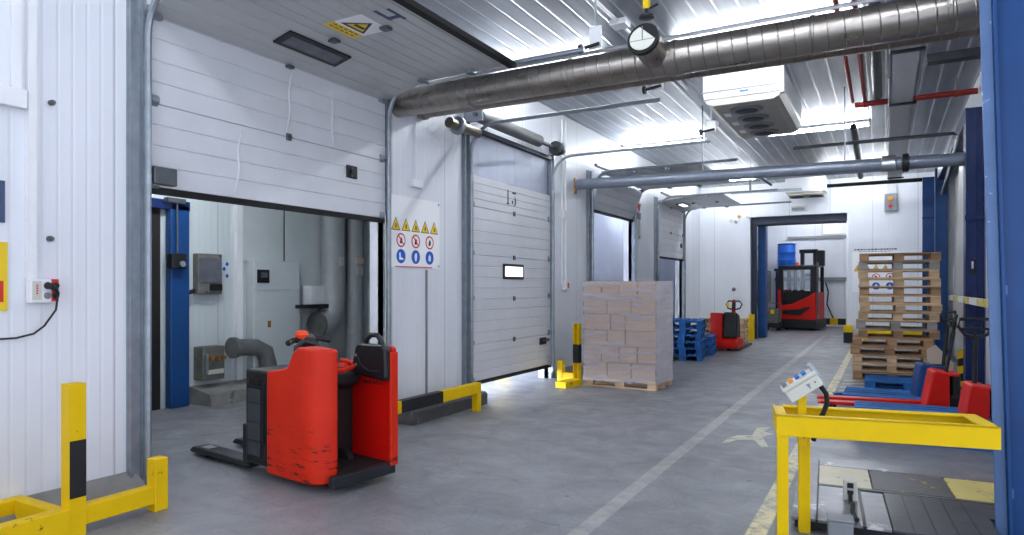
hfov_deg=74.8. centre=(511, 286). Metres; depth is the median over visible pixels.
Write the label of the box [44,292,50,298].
socket
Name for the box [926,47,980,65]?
rail
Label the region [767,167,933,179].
conduit
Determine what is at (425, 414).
baseboard
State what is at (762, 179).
bracket
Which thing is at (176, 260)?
switch
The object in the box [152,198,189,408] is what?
column
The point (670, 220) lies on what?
door
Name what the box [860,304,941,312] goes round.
pallet
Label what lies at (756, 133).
fan grille
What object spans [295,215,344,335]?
duct
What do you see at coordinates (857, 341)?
pallet
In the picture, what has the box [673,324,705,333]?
pallet
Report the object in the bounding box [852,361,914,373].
pallet
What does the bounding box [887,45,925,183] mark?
cable tray
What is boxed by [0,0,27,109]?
wall ledge
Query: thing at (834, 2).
pipe
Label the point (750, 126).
fan grille
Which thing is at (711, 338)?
pallet
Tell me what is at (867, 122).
light
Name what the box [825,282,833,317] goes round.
hanging cable
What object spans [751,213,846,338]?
door
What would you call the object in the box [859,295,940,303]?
pallet
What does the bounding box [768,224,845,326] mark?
wall
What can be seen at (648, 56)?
ventilation duct
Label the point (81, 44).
wall
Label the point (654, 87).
bracket
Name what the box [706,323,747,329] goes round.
pallet
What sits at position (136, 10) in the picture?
trim
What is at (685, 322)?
pallet
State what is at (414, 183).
conduit
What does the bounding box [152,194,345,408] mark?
wall
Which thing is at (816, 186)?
cooler
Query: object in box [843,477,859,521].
switch
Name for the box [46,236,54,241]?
bolt
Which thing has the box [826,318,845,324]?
barrier
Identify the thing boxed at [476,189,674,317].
wall
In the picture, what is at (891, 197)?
switch
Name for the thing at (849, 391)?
pallet
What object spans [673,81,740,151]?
conduit
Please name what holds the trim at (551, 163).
attached to the wall at (81, 44)
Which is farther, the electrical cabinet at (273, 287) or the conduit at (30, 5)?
the electrical cabinet at (273, 287)
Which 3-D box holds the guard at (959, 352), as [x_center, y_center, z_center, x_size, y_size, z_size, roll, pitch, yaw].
[7.072,1.275,10.484,0.200,0.650,0.200,0,0,29]
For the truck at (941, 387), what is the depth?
7.90 m
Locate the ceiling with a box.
[414,0,980,187]
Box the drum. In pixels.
[777,243,795,265]
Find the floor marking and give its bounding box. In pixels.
[722,427,772,446]
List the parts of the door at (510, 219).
pane, latch plate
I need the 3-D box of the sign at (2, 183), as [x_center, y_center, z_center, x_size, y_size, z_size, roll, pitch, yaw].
[-3.474,-0.570,4.334,0.013,0.280,0.335,0,0,29]
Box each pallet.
[585,376,671,390]
[673,318,705,327]
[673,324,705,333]
[673,330,704,340]
[673,336,705,347]
[673,343,705,354]
[673,349,705,360]
[677,333,715,342]
[678,339,715,348]
[694,345,716,355]
[702,317,748,323]
[705,328,748,334]
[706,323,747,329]
[740,333,748,339]
[842,386,920,399]
[850,342,927,356]
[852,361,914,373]
[853,334,933,347]
[853,354,926,364]
[853,367,912,378]
[855,400,991,422]
[856,319,936,330]
[858,261,939,269]
[858,270,939,278]
[858,311,939,321]
[858,329,939,339]
[859,252,940,261]
[859,278,940,286]
[859,287,940,295]
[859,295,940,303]
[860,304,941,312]
[865,375,911,390]
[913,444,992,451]
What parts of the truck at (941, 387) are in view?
plate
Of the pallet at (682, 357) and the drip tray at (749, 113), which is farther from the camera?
the pallet at (682, 357)
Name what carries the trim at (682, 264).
attached to the wall at (81, 44)
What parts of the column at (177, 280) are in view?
blue post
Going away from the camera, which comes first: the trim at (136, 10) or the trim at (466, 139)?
the trim at (136, 10)
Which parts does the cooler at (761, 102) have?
corner trim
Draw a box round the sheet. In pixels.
[927,345,953,370]
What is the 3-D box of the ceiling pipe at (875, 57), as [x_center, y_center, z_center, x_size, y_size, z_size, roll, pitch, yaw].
[3.949,-2.900,7.301,0.130,0.130,6.600,0,0,29]
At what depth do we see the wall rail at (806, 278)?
27.09 m
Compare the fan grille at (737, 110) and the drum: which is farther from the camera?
the drum
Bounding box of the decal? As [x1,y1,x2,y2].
[783,306,809,315]
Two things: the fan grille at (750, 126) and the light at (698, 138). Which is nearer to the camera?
the fan grille at (750, 126)
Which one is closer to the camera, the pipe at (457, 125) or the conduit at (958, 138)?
the pipe at (457, 125)
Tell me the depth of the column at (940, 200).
14.92 m
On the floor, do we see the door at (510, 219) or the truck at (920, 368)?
the truck at (920, 368)
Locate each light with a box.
[622,137,706,148]
[767,119,870,136]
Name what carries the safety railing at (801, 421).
on the floor
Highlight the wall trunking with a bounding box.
[560,119,568,289]
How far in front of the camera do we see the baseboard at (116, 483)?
4.96 m
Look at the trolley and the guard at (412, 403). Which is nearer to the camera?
the guard at (412, 403)
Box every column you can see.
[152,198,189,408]
[922,177,933,339]
[934,168,947,355]
[963,107,984,383]
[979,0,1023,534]
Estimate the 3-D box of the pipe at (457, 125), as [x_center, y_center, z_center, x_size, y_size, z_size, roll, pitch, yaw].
[-0.639,-2.120,8.928,0.240,0.236,0.700,0,0,29]
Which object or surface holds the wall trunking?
attached to the wall at (81, 44)
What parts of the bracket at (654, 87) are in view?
plate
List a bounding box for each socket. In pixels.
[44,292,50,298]
[51,279,58,300]
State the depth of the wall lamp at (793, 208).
19.89 m
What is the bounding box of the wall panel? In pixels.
[243,206,320,286]
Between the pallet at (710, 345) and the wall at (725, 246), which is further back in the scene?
the wall at (725, 246)
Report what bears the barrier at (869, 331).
on the floor
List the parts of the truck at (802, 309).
seat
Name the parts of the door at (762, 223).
blue post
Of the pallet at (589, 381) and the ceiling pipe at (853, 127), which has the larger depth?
the ceiling pipe at (853, 127)
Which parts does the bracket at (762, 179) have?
rail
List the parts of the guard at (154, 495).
post, post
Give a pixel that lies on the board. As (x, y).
(833, 228)
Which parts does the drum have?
lid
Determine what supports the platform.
on the floor
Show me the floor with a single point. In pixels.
(538, 458)
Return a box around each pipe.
[225,337,276,366]
[234,204,242,379]
[445,116,481,137]
[574,87,963,193]
[832,0,854,103]
[850,124,863,178]
[851,0,866,100]
[855,77,977,107]
[867,1,881,99]
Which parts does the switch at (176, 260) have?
rod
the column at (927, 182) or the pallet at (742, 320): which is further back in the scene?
the pallet at (742, 320)
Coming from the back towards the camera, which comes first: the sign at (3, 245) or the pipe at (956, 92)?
the pipe at (956, 92)
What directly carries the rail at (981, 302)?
attached to the wall at (974, 100)
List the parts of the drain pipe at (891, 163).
hanger rod, hanger rod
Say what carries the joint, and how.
attached to the wall at (81, 44)
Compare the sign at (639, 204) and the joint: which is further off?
the sign at (639, 204)
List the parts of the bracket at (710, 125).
plate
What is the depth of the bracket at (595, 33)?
7.09 m
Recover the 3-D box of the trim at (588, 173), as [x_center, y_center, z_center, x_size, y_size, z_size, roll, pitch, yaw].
[1.490,-0.350,13.271,0.155,3.900,0.120,0,0,29]
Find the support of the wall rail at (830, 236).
attached to the wall at (835, 248)
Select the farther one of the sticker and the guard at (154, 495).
the sticker
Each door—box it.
[144,0,584,475]
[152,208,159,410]
[464,97,710,383]
[592,158,760,280]
[658,188,790,317]
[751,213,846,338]
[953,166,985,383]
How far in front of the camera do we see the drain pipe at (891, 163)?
10.84 m
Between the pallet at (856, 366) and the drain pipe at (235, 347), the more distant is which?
the pallet at (856, 366)
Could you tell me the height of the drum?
1.020 m
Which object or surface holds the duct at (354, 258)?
on the floor
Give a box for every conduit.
[25,0,36,278]
[410,115,422,188]
[420,0,883,85]
[592,0,687,89]
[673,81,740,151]
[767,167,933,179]
[793,131,960,194]
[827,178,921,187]
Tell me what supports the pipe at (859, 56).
attached to the pipe at (956, 92)
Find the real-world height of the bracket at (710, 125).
0.807 m
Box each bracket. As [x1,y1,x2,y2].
[578,0,601,53]
[642,26,662,93]
[699,109,715,135]
[731,164,801,194]
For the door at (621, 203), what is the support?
in the wall at (81, 44)
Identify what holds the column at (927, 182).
on the floor
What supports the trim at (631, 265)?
attached to the wall at (81, 44)
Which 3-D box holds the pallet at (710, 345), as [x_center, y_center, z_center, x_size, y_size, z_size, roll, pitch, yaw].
[4.504,1.383,16.300,0.800,0.144,1.200,0,0,21]
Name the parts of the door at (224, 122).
pane, latch plate, latch knob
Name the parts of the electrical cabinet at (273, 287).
door, door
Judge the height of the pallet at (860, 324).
0.144 m
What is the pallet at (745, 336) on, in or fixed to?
on the pallet
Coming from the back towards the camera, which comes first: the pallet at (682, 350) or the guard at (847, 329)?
the guard at (847, 329)
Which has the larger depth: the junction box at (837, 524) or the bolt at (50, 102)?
the bolt at (50, 102)
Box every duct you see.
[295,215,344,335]
[346,219,363,359]
[392,0,979,117]
[417,29,979,119]
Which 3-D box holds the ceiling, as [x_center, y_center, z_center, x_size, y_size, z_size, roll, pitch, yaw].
[1.925,-3.225,9.114,13.500,0.150,25.800,0,0,29]
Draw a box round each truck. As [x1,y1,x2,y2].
[190,330,397,489]
[710,300,751,349]
[778,249,825,329]
[817,314,959,406]
[832,311,956,396]
[956,317,991,419]
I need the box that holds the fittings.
[729,215,748,223]
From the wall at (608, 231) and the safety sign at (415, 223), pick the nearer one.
the safety sign at (415, 223)
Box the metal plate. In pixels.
[861,492,891,532]
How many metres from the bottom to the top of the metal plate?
0.018 m
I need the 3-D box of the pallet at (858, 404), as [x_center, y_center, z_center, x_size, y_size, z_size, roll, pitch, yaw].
[4.322,1.383,7.128,1.200,0.144,0.800,0,0,27]
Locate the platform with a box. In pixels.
[791,457,1000,534]
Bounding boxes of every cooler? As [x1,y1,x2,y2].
[701,65,801,138]
[785,176,826,198]
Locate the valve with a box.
[639,0,657,20]
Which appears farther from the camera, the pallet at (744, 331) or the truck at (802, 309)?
the truck at (802, 309)
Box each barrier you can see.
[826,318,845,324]
[863,330,921,340]
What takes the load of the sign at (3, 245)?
attached to the wall at (81, 44)
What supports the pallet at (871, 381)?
on the floor
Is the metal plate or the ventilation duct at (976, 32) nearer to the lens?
the metal plate
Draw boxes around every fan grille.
[735,108,757,113]
[742,117,763,121]
[748,124,768,128]
[754,131,773,135]
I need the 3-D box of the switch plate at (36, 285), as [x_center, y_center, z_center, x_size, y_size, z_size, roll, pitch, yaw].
[-3.256,0.025,4.593,0.003,0.130,0.060,0,0,29]
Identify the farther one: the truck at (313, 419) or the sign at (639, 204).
the sign at (639, 204)
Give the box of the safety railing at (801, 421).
[773,395,1000,534]
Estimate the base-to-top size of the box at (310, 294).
0.300 m
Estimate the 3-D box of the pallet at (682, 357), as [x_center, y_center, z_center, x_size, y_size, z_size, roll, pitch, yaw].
[3.910,1.528,15.096,0.800,0.144,1.200,0,0,21]
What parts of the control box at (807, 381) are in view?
lid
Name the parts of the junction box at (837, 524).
lid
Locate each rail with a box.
[775,277,845,280]
[787,235,845,238]
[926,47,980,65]
[949,295,987,307]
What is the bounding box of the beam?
[937,107,972,179]
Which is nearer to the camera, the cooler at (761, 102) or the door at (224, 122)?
the door at (224, 122)
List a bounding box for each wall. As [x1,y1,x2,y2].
[0,0,699,499]
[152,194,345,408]
[363,221,369,342]
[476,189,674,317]
[700,172,933,342]
[757,227,757,326]
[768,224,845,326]
[945,71,990,383]
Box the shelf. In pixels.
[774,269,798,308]
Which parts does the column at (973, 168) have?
cross plate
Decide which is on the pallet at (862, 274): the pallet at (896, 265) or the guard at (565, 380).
the pallet at (896, 265)
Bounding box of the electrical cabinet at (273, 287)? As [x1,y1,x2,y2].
[247,260,299,368]
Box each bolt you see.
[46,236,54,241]
[48,100,55,105]
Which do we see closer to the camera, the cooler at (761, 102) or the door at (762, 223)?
the cooler at (761, 102)
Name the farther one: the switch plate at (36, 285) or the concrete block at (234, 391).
the concrete block at (234, 391)
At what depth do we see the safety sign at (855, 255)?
18.97 m
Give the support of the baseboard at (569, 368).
attached to the wall at (81, 44)
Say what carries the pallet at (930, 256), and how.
on the pallet at (896, 265)
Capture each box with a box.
[0,279,59,339]
[189,253,221,294]
[194,345,225,380]
[302,286,323,303]
[780,362,829,441]
[826,512,854,534]
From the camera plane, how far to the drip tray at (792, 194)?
18.89 m
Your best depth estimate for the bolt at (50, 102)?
4.71 m
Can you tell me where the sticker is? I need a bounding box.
[222,262,228,277]
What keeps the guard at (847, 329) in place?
on the floor
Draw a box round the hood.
[267,346,337,484]
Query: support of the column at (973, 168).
on the floor
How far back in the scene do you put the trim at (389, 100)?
7.86 m
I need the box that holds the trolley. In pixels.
[768,303,781,330]
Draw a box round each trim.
[126,0,146,484]
[378,99,390,344]
[462,123,470,384]
[545,155,554,378]
[586,170,591,280]
[628,188,635,280]
[654,197,657,281]
[679,213,684,318]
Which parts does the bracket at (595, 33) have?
plate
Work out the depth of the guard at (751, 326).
20.07 m
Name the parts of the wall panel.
panel, panel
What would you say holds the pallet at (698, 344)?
on the pallet at (682, 350)
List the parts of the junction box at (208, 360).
lever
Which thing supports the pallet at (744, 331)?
on the pallet at (745, 336)
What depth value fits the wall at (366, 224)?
11.71 m
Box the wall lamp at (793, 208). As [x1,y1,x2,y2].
[791,206,805,210]
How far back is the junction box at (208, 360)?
9.19 m
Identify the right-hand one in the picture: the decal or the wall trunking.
the decal
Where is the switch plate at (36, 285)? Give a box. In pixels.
[32,281,41,299]
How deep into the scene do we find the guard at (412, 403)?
7.93 m
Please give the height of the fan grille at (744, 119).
0.036 m
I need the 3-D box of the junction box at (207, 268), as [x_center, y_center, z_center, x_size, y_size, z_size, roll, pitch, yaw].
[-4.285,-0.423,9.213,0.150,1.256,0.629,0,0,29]
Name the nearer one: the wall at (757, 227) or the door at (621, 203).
the door at (621, 203)
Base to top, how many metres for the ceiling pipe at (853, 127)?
0.420 m
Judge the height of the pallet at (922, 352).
0.144 m
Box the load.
[582,281,673,385]
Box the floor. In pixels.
[85,326,994,534]
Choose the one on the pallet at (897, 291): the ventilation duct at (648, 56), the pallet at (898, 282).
the pallet at (898, 282)
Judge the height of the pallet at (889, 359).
0.144 m
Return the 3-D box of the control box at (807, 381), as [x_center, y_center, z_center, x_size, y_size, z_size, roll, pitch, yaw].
[1.830,0.719,4.183,0.280,0.489,0.190,0,0,18]
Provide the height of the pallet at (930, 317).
0.144 m
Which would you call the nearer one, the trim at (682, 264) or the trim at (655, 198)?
the trim at (655, 198)
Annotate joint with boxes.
[425,270,427,392]
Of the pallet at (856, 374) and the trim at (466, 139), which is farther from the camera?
the pallet at (856, 374)
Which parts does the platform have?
edge plate, plate, plate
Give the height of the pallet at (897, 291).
0.144 m
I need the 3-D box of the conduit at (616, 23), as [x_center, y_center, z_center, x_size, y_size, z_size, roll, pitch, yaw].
[0.903,-3.115,7.279,0.222,0.070,7.501,0,0,29]
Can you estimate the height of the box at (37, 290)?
0.412 m
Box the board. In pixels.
[822,223,845,234]
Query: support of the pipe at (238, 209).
attached to the wall at (211, 224)
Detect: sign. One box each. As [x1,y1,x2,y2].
[0,180,4,222]
[0,242,7,310]
[391,194,439,268]
[637,203,640,238]
[852,248,900,291]
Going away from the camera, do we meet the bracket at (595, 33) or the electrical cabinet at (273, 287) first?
the bracket at (595, 33)
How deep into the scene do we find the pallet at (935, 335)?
11.46 m
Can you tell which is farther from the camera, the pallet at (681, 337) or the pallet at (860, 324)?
the pallet at (681, 337)
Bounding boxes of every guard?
[61,382,167,534]
[398,382,480,413]
[555,323,581,388]
[748,314,754,339]
[843,325,852,342]
[957,349,962,389]
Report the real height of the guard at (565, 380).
1.000 m
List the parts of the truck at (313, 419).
plate, motor, grab handle, backrest panel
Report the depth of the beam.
11.61 m
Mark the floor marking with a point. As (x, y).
(759, 433)
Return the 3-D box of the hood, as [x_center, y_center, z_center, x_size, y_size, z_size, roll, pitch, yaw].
[-1.697,1.008,5.402,0.690,1.065,0.200,0,0,38]
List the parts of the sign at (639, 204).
cord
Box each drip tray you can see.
[703,90,801,138]
[788,191,824,198]
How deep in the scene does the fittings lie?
20.78 m
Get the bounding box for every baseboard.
[0,472,144,522]
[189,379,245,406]
[398,390,486,425]
[555,363,582,377]
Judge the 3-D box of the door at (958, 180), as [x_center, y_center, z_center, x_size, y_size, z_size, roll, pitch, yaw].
[8.274,-0.425,12.161,0.210,3.950,6.100,0,0,29]
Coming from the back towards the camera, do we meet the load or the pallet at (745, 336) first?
the pallet at (745, 336)
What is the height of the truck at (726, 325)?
1.278 m
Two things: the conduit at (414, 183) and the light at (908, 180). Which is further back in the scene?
the light at (908, 180)
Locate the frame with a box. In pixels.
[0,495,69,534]
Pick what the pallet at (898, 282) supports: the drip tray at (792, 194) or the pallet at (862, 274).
the pallet at (862, 274)
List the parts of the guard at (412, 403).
leg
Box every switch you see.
[163,197,186,268]
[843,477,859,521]
[885,175,897,211]
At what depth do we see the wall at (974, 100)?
14.99 m
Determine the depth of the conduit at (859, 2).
6.81 m
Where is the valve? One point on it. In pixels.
(646, 16)
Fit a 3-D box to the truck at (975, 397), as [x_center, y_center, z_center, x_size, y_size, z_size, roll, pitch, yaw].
[4.333,0.957,7.063,1.500,1.286,0.540,0,0,25]
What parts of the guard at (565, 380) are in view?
post, post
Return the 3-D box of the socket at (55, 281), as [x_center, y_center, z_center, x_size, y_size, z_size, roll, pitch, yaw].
[-3.229,0.022,4.713,0.072,0.155,0.045,0,0,29]
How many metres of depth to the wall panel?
10.55 m
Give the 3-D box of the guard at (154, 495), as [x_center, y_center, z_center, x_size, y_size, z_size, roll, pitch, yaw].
[-2.687,1.110,4.568,0.102,0.980,0.670,0,0,29]

